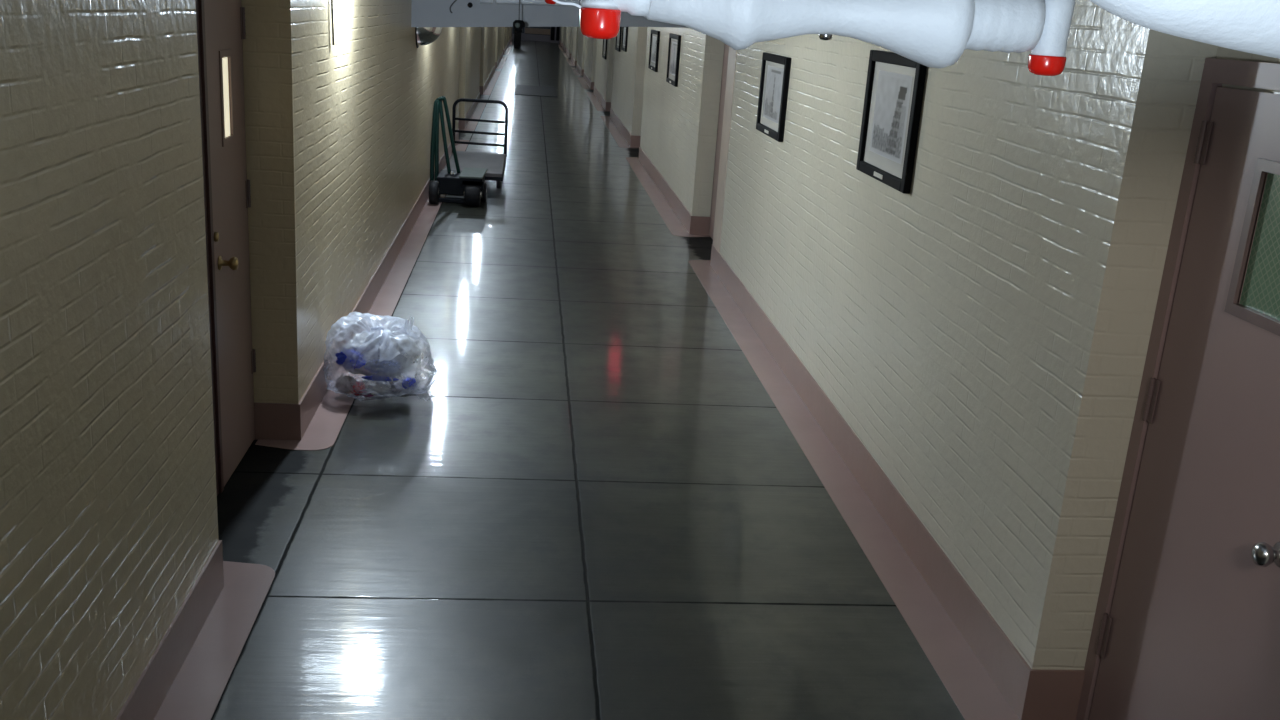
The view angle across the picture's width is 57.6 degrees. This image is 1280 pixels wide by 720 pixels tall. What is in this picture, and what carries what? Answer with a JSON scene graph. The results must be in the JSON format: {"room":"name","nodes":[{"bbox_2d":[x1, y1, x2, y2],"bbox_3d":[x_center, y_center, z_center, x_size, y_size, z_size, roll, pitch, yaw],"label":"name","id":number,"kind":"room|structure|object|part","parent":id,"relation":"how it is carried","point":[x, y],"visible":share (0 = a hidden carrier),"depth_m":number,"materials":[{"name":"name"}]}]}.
{"room":"basement corridor","nodes":[
{"label":"basement corridor","id":0,"kind":"room"},
{"bbox_2d":[0,0,511,719],"bbox_3d":[-4.454,-9.352,32.946,0.531,2.750,75.000,2,17,-6],"label":"wall","id":1,"kind":"structure","parent":0,"point":[109,516],"depth_m":3.38,"materials":[{"name":"beige brick"}]},
{"bbox_2d":[115,540,223,719],"bbox_3d":[-1.377,1.801,1.001,0.241,0.195,7.096,2,17,-6],"label":"baseboard","id":2,"kind":"structure","parent":1,"relation":"attached to","point":[147,696],"depth_m":3.81,"materials":[{"name":"pink paint"}]},
{"bbox_2d":[154,561,274,719],"bbox_3d":[-1.294,1.866,1.139,0.379,0.003,7.306,2,17,-6],"label":"trim","id":3,"kind":"structure","parent":1,"relation":"attached to","point":[200,683],"depth_m":4.02,"materials":[{"name":"pink paint"}]},
{"bbox_2d":[196,0,255,494],"bbox_3d":[-1.766,-0.425,4.828,0.098,2.200,1.576,2,17,-6],"label":"door","id":4,"kind":"structure","parent":1,"relation":"in","point":[221,26],"depth_m":5.15,"materials":[{"name":"brown paint"}]},
{"bbox_3d":[-1.780,-0.419,5.046,0.080,0.064,0.064,2,17,-6],"label":"knob","id":5,"kind":"part","parent":4,"relation":"part of","materials":[{"name":"gold metal"}]},
{"bbox_3d":[-1.808,-0.425,4.817,0.014,2.200,1.562,2,17,-6],"label":"frame","id":6,"kind":"part","parent":4,"relation":"part of","materials":[{"name":"brown paint"}]},
{"bbox_2d":[331,0,334,44],"bbox_3d":[-1.630,-2.030,6.493,0.135,0.531,0.369,2,17,-6],"label":"wall lamp","id":7,"kind":"object","parent":1,"relation":"attached to","point":[332,17],"visible":1,"depth_m":6.36,"materials":[{"name":"metal"}]},
{"bbox_2d":[254,129,458,439],"bbox_3d":[-2.420,-1.643,12.216,0.241,0.195,13.367,2,17,-6],"label":"baseboard","id":8,"kind":"structure","parent":1,"relation":"attached to","point":[274,421],"depth_m":6.35,"materials":[{"name":"pink paint"}]},
{"bbox_2d":[255,139,468,450],"bbox_3d":[-2.330,-1.559,12.292,0.379,0.003,13.707,2,17,-6],"label":"trim","id":9,"kind":"structure","parent":1,"relation":"attached to","point":[322,432],"depth_m":8.27,"materials":[{"name":"pink paint"}]},
{"bbox_2d":[415,27,441,47],"bbox_3d":[-2.036,-3.241,11.260,0.252,0.454,0.454,2,17,-6],"label":"mirror","id":10,"kind":"object","parent":1,"relation":"attached to","point":[423,35],"visible":0.45,"depth_m":11.15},
{"bbox_2d":[458,92,479,129],"bbox_3d":[-3.438,-5.005,23.165,0.241,0.195,6.170,2,17,-6],"label":"baseboard","id":11,"kind":"structure","parent":1,"relation":"attached to","point":[462,125],"depth_m":21.49,"materials":[{"name":"pink paint"}]},
{"bbox_2d":[459,102,485,130],"bbox_3d":[-3.348,-4.921,23.241,0.379,0.003,6.510,2,17,-6],"label":"trim","id":12,"kind":"structure","parent":1,"relation":"attached to","point":[471,125],"depth_m":22.62,"materials":[{"name":"pink paint"}]},
{"bbox_2d":[479,66,494,93],"bbox_3d":[-4.316,-7.907,32.615,0.241,0.195,9.720,2,17,-6],"label":"baseboard","id":13,"kind":"structure","parent":1,"relation":"attached to","point":[482,88],"depth_m":30.05,"materials":[{"name":"pink paint"}]},
{"bbox_2d":[480,71,499,94],"bbox_3d":[-4.227,-7.823,32.691,0.379,0.003,10.060,2,17,-6],"label":"trim","id":14,"kind":"structure","parent":1,"relation":"attached to","point":[493,80],"depth_m":31.52,"materials":[{"name":"pink paint"}]},
{"bbox_2d":[495,53,502,67],"bbox_3d":[-5.312,-11.196,43.327,0.241,0.195,8.820,2,17,-6],"label":"baseboard","id":15,"kind":"structure","parent":1,"relation":"attached to","point":[501,56],"depth_m":40.96,"materials":[{"name":"pink paint"}]},
{"bbox_2d":[497,56,506,68],"bbox_3d":[-5.223,-11.113,43.404,0.379,0.003,9.160,2,17,-6],"label":"trim","id":16,"kind":"structure","parent":1,"relation":"attached to","point":[500,66],"depth_m":42.34,"materials":[{"name":"pink paint"}]},
{"bbox_2d":[503,47,510,54],"bbox_3d":[-6.192,-14.314,53.830,0.379,0.003,9.460,2,17,-6],"label":"trim","id":17,"kind":"structure","parent":1,"relation":"attached to","point":[508,48],"depth_m":52.66,"materials":[{"name":"pink paint"}]},
{"bbox_2d":[512,27,559,42],"bbox_3d":[-6.120,-20.285,68.922,2.814,2.750,0.200,2,17,-6],"label":"wall","id":18,"kind":"structure","parent":0,"point":[522,34],"depth_m":69.13,"materials":[{"name":"beige paint"}]},
{"bbox_2d":[525,27,550,41],"bbox_3d":[-6.024,-19.977,68.874,1.500,2.200,0.090,2,17,-6],"label":"door","id":19,"kind":"structure","parent":18,"relation":"in","point":[541,34],"depth_m":69.03,"materials":[{"name":"brown wood"}]},
{"bbox_3d":[-6.080,-19.109,69.108,1.500,0.360,0.020,2,17,-6],"label":"plate","id":20,"kind":"part","parent":19,"relation":"part of","materials":[{"name":"grey metal"}]},
{"bbox_3d":[-6.055,-19.471,68.994,1.500,0.320,0.030,2,17,-6],"label":"rail","id":21,"kind":"part","parent":19,"relation":"part of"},
{"bbox_2d":[551,27,554,39],"bbox_3d":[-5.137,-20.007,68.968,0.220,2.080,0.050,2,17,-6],"label":"door","id":22,"kind":"structure","parent":18,"relation":"in","point":[552,28],"depth_m":69.12,"materials":[{"name":"black"}]},
{"bbox_2d":[556,27,559,40],"bbox_3d":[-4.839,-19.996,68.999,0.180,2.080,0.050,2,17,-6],"label":"door","id":23,"kind":"structure","parent":18,"relation":"in","point":[558,28],"depth_m":69.17,"materials":[{"name":"black"}]},
{"bbox_2d":[211,40,964,719],"bbox_3d":[-2.895,-7.920,33.531,3.855,0.120,75.000,2,17,-6],"label":"floor","id":24,"kind":"structure","parent":0,"point":[597,506],"depth_m":5.24,"materials":[{"name":"tile"}]},
{"bbox_2d":[323,312,437,400],"bbox_3d":[-1.466,-0.034,6.579,0.635,0.476,0.578,2,17,-6],"label":"bag","id":25,"kind":"object","parent":24,"relation":"on","point":[376,326],"visible":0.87,"depth_m":6.47,"materials":[{"name":"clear plastic"}]},
{"bbox_2d":[335,375,357,393],"bbox_3d":[-1.650,0.137,6.548,0.123,0.096,0.120,-11,22,-41],"label":"wrapper","id":26,"kind":"object","parent":25,"relation":"in","point":[344,385],"visible":0.77,"depth_m":6.51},
{"bbox_2d":[336,349,365,369],"bbox_3d":[-1.594,-0.004,6.420,0.168,0.121,0.085,-4,19,-26],"label":"packaging","id":27,"kind":"object","parent":25,"relation":"in","point":[350,362],"visible":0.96,"depth_m":6.39,"materials":[{"name":"blue plastic"}]},
{"bbox_2d":[351,381,364,395],"bbox_3d":[-1.563,0.159,6.453,0.064,0.069,0.077,5,17,5],"label":"drink can","id":28,"kind":"object","parent":25,"relation":"in","point":[358,387],"visible":1,"depth_m":6.42,"materials":[{"name":"red metal"}]},
{"bbox_2d":[361,389,373,396],"bbox_3d":[-1.500,0.179,6.480,0.104,0.060,0.044,-5,19,-27],"label":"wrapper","id":29,"kind":"object","parent":25,"relation":"in","point":[364,393],"visible":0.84,"depth_m":6.46,"materials":[{"name":"grey plastic"}]},
{"bbox_2d":[365,380,390,395],"bbox_3d":[-1.456,0.148,6.472,0.145,0.103,0.092,-4,18,-23],"label":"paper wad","id":30,"kind":"object","parent":25,"relation":"in","point":[380,387],"visible":0.85,"depth_m":6.44,"materials":[{"name":"white paper"}]},
{"bbox_2d":[340,331,419,376],"bbox_3d":[-1.488,-0.032,6.657,0.452,0.296,0.240,-5,19,-27],"label":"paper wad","id":31,"kind":"object","parent":25,"relation":"in","point":[402,357],"visible":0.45,"depth_m":6.57,"materials":[{"name":"white paper"}]},
{"bbox_2d":[362,376,398,380],"bbox_3d":[-1.428,0.102,6.404,0.214,0.043,0.033,-5,19,-28],"label":"packaging","id":32,"kind":"object","parent":25,"relation":"in","point":[373,378],"visible":1,"depth_m":6.39,"materials":[{"name":"blue plastic"}]},
{"bbox_2d":[364,358,399,373],"bbox_3d":[-1.416,0.033,6.394,0.205,0.093,0.057,-6,19,-31],"label":"packaging","id":33,"kind":"object","parent":25,"relation":"in","point":[374,366],"visible":0.98,"depth_m":6.37,"materials":[{"name":"plastic"}]},
{"bbox_2d":[389,378,412,396],"bbox_3d":[-1.346,0.158,6.570,0.140,0.095,0.124,0,17,-13],"label":"wrapper","id":34,"kind":"object","parent":25,"relation":"in","point":[396,388],"visible":0.69,"depth_m":6.53,"materials":[{"name":"grey plastic"}]},
{"bbox_2d":[402,377,415,389],"bbox_3d":[-1.287,0.131,6.495,0.079,0.073,0.075,0,17,-11],"label":"packaging","id":35,"kind":"object","parent":25,"relation":"in","point":[409,383],"visible":1,"depth_m":6.47,"materials":[{"name":"blue plastic"}]},
{"bbox_2d":[429,96,486,205],"bbox_3d":[-2.020,-2.336,12.984,0.645,1.129,0.870,2,17,-6],"label":"wheeled dolly","id":36,"kind":"object","parent":24,"relation":"on","point":[470,183],"visible":1,"depth_m":12.98,"materials":[{"name":"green metal"}]},
{"bbox_3d":[-1.864,-2.093,13.047,0.285,0.020,0.720,2,17,-6],"label":"plate","id":37,"kind":"part","parent":36,"relation":"part of","materials":[{"name":"silver metal"}]},
{"bbox_2d":[443,98,507,188],"bbox_3d":[-2.046,-2.719,14.597,0.732,0.930,1.960,2,17,-6],"label":"truck","id":38,"kind":"object","parent":24,"relation":"on","point":[494,163],"visible":0.64,"depth_m":15.28,"materials":[{"name":"black metal"}]},
{"bbox_3d":[-2.121,-3.084,15.449,0.732,0.731,0.042,2,17,-6],"label":"push handle","id":39,"kind":"part","parent":38,"relation":"part of","materials":[{"name":"black metal"}]},
{"bbox_3d":[-2.065,-2.438,14.681,0.710,0.045,1.960,2,17,-6],"label":"deck frame","id":40,"kind":"part","parent":38,"relation":"part of","materials":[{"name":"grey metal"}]},
{"bbox_2d":[514,29,520,48],"bbox_3d":[-5.949,-15.668,56.598,0.380,1.030,0.380,2,17,-6],"label":"bin","id":41,"kind":"object","parent":24,"relation":"on","point":[517,36],"visible":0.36,"depth_m":56.48,"materials":[{"name":"black plastic"}]},
{"bbox_2d":[515,85,556,96],"bbox_3d":[-2.701,-7.008,30.311,1.040,0.012,3.500,2,17,-6],"label":"floor mat","id":42,"kind":"object","parent":24,"relation":"on","point":[528,90],"visible":1,"depth_m":30.08,"materials":[{"name":"black rubber"}]},
{"bbox_2d":[560,0,1279,669],"bbox_3d":[-1.139,-9.231,33.292,0.510,2.750,75.000,2,17,-6],"label":"wall","id":43,"kind":"structure","parent":0,"point":[982,330],"depth_m":4.39,"materials":[{"name":"beige brick"}]},
{"bbox_2d":[566,59,574,65],"bbox_3d":[-2.680,-11.886,46.553,0.399,0.003,5.360,2,17,-6],"label":"trim","id":44,"kind":"structure","parent":43,"relation":"attached to","point":[569,61],"depth_m":46.44,"materials":[{"name":"pink paint"}]},
{"bbox_2d":[571,55,576,65],"bbox_3d":[-2.572,-11.963,46.497,0.220,0.195,5.020,2,17,-6],"label":"baseboard","id":45,"kind":"structure","parent":43,"relation":"attached to","point":[572,58],"depth_m":45.64,"materials":[{"name":"pink paint"}]},
{"bbox_2d":[571,67,582,75],"bbox_3d":[-2.127,-10.059,40.602,0.399,0.003,4.860,2,17,-6],"label":"trim","id":46,"kind":"structure","parent":43,"relation":"attached to","point":[575,70],"depth_m":40.37,"materials":[{"name":"pink paint"}]},
{"bbox_2d":[576,63,583,74],"bbox_3d":[-2.018,-10.135,40.546,0.220,0.195,4.520,2,17,-6],"label":"baseboard","id":47,"kind":"structure","parent":43,"relation":"attached to","point":[581,71],"depth_m":39.65,"materials":[{"name":"pink paint"}]},
{"bbox_2d":[577,77,593,89],"bbox_3d":[-1.578,-8.246,34.698,0.399,0.003,5.260,2,17,-6],"label":"trim","id":48,"kind":"structure","parent":43,"relation":"attached to","point":[584,84],"depth_m":34.40,"materials":[{"name":"pink paint"}]},
{"bbox_2d":[583,73,593,88],"bbox_3d":[-1.470,-8.323,34.643,0.220,0.195,4.920,2,17,-6],"label":"baseboard","id":49,"kind":"structure","parent":43,"relation":"attached to","point":[590,84],"depth_m":33.62,"materials":[{"name":"pink paint"}]},
{"bbox_2d":[586,92,609,111],"bbox_3d":[-0.994,-6.316,28.413,0.399,0.003,5.660,2,17,-6],"label":"trim","id":50,"kind":"structure","parent":43,"relation":"attached to","point":[595,101],"depth_m":27.95,"materials":[{"name":"pink paint"}]},
{"bbox_2d":[593,86,610,110],"bbox_3d":[-0.885,-6.393,28.358,0.220,0.195,5.320,2,17,-6],"label":"baseboard","id":51,"kind":"structure","parent":43,"relation":"attached to","point":[606,105],"depth_m":27.02,"materials":[{"name":"pink paint"}]},
{"bbox_2d":[602,39,607,58],"bbox_3d":[-0.806,-7.209,26.750,0.035,0.550,1.100,2,17,-6],"label":"framed picture","id":52,"kind":"object","parent":43,"relation":"attached to","point":[604,51],"visible":0.88,"depth_m":26.74},
{"bbox_2d":[615,27,621,51],"bbox_3d":[-0.418,-6.297,22.707,0.035,0.520,1.000,2,17,-6],"label":"framed picture","id":53,"kind":"object","parent":43,"relation":"attached to","point":[618,38],"visible":0.76,"depth_m":22.54},
{"bbox_2d":[601,116,638,147],"bbox_3d":[-0.392,-4.328,21.939,0.399,0.003,5.660,2,17,-6],"label":"trim","id":54,"kind":"structure","parent":43,"relation":"attached to","point":[619,139],"depth_m":21.34,"materials":[{"name":"pink paint"}]},
{"bbox_2d":[621,27,627,51],"bbox_3d":[-0.280,-5.881,21.241,0.035,0.473,0.940,2,17,-6],"label":"framed picture","id":55,"kind":"object","parent":43,"relation":"attached to","point":[624,29],"visible":0.97,"depth_m":21.23},
{"bbox_2d":[610,108,640,146],"bbox_3d":[-0.283,-4.404,21.883,0.220,0.195,5.320,2,17,-6],"label":"baseboard","id":56,"kind":"structure","parent":43,"relation":"attached to","point":[632,140],"depth_m":20.39,"materials":[{"name":"pink paint"}]},
{"bbox_2d":[648,30,659,71],"bbox_3d":[0.194,-4.283,16.110,0.038,0.533,0.950,2,17,-6],"label":"framed picture","id":57,"kind":"object","parent":43,"relation":"attached to","point":[655,35],"visible":1,"depth_m":16.07},
{"bbox_2d":[626,157,709,236],"bbox_3d":[0.252,-2.201,15.011,0.399,0.003,6.410,2,17,-6],"label":"trim","id":58,"kind":"structure","parent":43,"relation":"attached to","point":[666,212],"depth_m":13.98,"materials":[{"name":"pink paint"}]},
{"bbox_2d":[666,33,680,86],"bbox_3d":[0.398,-3.589,13.911,0.038,0.578,0.920,2,17,-6],"label":"framed picture","id":59,"kind":"object","parent":43,"relation":"attached to","point":[674,47],"visible":1,"depth_m":13.87},
{"bbox_2d":[639,147,709,234],"bbox_3d":[0.361,-2.277,14.956,0.220,0.195,6.070,2,17,-6],"label":"baseboard","id":60,"kind":"structure","parent":43,"relation":"attached to","point":[696,225],"depth_m":13.21,"materials":[{"name":"pink paint"}]},
{"bbox_2d":[709,43,728,238],"bbox_3d":[0.845,-2.154,11.236,0.020,2.160,1.188,2,17,-6],"label":"door","id":61,"kind":"structure","parent":43,"relation":"in","point":[726,47],"depth_m":11.68,"materials":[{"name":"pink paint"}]},
{"bbox_2d":[713,47,736,252],"bbox_3d":[0.748,-1.956,10.149,0.010,2.005,0.380,2,17,-6],"label":"trim","id":62,"kind":"structure","parent":43,"relation":"attached to","point":[732,55],"depth_m":10.16,"materials":[{"name":"paint"}]},
{"bbox_2d":[756,52,790,141],"bbox_3d":[0.931,-1.859,8.190,0.038,0.555,0.840,2,17,-6],"label":"framed picture","id":63,"kind":"object","parent":43,"relation":"attached to","point":[775,69],"visible":1,"depth_m":8.15},
{"bbox_2d":[689,260,1019,719],"bbox_3d":[0.966,0.158,7.330,0.399,0.003,7.465,2,17,-6],"label":"trim","id":64,"kind":"structure","parent":43,"relation":"attached to","point":[970,686],"depth_m":5.18,"materials":[{"name":"pink paint"}]},
{"bbox_2d":[856,50,926,193],"bbox_3d":[1.182,-1.149,5.533,0.038,0.598,0.800,2,17,-6],"label":"framed picture","id":65,"kind":"object","parent":43,"relation":"attached to","point":[895,83],"visible":0.99,"depth_m":5.50},
{"bbox_3d":[1.147,-0.889,5.610,0.004,0.020,0.140,2,17,-6],"label":"name plate","id":66,"kind":"part","parent":65,"relation":"part of","materials":[{"name":"silver metal"}]},
{"bbox_2d":[710,244,1084,719],"bbox_3d":[1.075,0.082,7.274,0.220,0.195,7.125,2,17,-6],"label":"baseboard","id":67,"kind":"structure","parent":43,"relation":"attached to","point":[1032,694],"depth_m":4.80,"materials":[{"name":"pink paint"}]},
{"bbox_2d":[1076,58,1279,719],"bbox_3d":[1.569,0.354,3.045,0.095,2.170,1.194,2,17,-6],"label":"door","id":68,"kind":"structure","parent":43,"relation":"in","point":[1186,624],"depth_m":3.25,"materials":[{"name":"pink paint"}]},
{"bbox_3d":[1.568,0.485,2.905,0.075,0.066,0.066,2,17,-6],"label":"knob","id":69,"kind":"part","parent":68,"relation":"part of","materials":[{"name":"metal"}]},
{"bbox_3d":[-2.709,-10.663,32.706,3.855,0.120,75.000,2,17,-6],"label":"ceiling","id":70,"kind":"structure","parent":0,"visible":0},
{"bbox_2d":[513,0,524,33],"bbox_3d":[-1.083,-3.382,10.535,0.110,0.840,0.120,2,17,-6],"label":"pendant light","id":71,"kind":"object","parent":70,"relation":"hanging from","point":[518,25],"visible":1,"depth_m":10.60,"materials":[{"name":"metal"}]},
{"bbox_2d":[411,0,687,27],"bbox_3d":[-0.688,-3.458,10.883,2.814,0.845,0.370,2,17,-6],"label":"ceiling beam","id":72,"kind":"structure","parent":70,"relation":"attached to","point":[424,13],"depth_m":10.72,"materials":[{"name":"grey concrete"}]},
{"bbox_2d":[450,0,472,12],"bbox_3d":[-1.636,-3.255,10.656,0.210,0.175,0.030,2,17,-6],"label":"cable loop","id":73,"kind":"object","parent":72,"relation":"hanging from","point":[469,4],"visible":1,"depth_m":10.65,"materials":[{"name":"metal"}]},
{"bbox_2d":[480,0,580,9],"bbox_3d":[-0.663,-3.285,10.699,1.602,0.117,0.086,2,17,-6],"label":"conduit","id":74,"kind":"object","parent":72,"relation":"attached to","point":[532,2],"visible":0.49,"depth_m":10.64,"materials":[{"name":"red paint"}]},
{"bbox_2d":[545,0,555,3],"bbox_3d":[-0.216,-1.198,2.973,0.039,0.556,0.039,10,18,21],"label":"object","id":75,"kind":"object","parent":70,"relation":"hanging from","point":[546,1],"visible":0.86,"depth_m":3.04,"materials":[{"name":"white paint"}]},
{"bbox_2d":[553,0,651,38],"bbox_3d":[-0.073,-0.933,2.227,0.218,0.615,0.092,2,17,-6],"label":"sprinkler","id":76,"kind":"object","parent":70,"relation":"hanging from","point":[599,19],"visible":1,"depth_m":2.27,"materials":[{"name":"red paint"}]},
{"bbox_2d":[819,34,831,39],"bbox_3d":[0.444,-1.016,2.586,0.032,0.594,0.032,2,17,-6],"label":"hanger","id":77,"kind":"object","parent":70,"relation":"hanging from","point":[821,36],"visible":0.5,"depth_m":2.66,"materials":[{"name":"metal"}]},
{"bbox_2d":[643,0,1045,68],"bbox_3d":[0.464,-0.961,2.479,0.885,0.636,0.225,2,17,-6],"label":"insulated pipe","id":78,"kind":"object","parent":70,"relation":"hanging from","point":[929,33],"visible":0.98,"depth_m":2.49,"materials":[{"name":"white paint"}]},
{"bbox_2d":[1028,0,1075,75],"bbox_3d":[0.915,-0.728,2.592,0.082,0.187,0.082,2,17,-6],"label":"sprinkler","id":79,"kind":"object","parent":78,"relation":"attached to","point":[1048,58],"visible":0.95,"depth_m":2.57,"materials":[{"name":"white paint"}]},
{"bbox_2d":[1090,0,1279,58],"bbox_3d":[1.093,-0.785,1.972,0.944,0.609,0.293,2,17,-6],"label":"pipe","id":80,"kind":"object","parent":70,"relation":"attached to","point":[1249,26],"visible":1,"depth_m":1.94,"materials":[{"name":"paint"}]}
]}

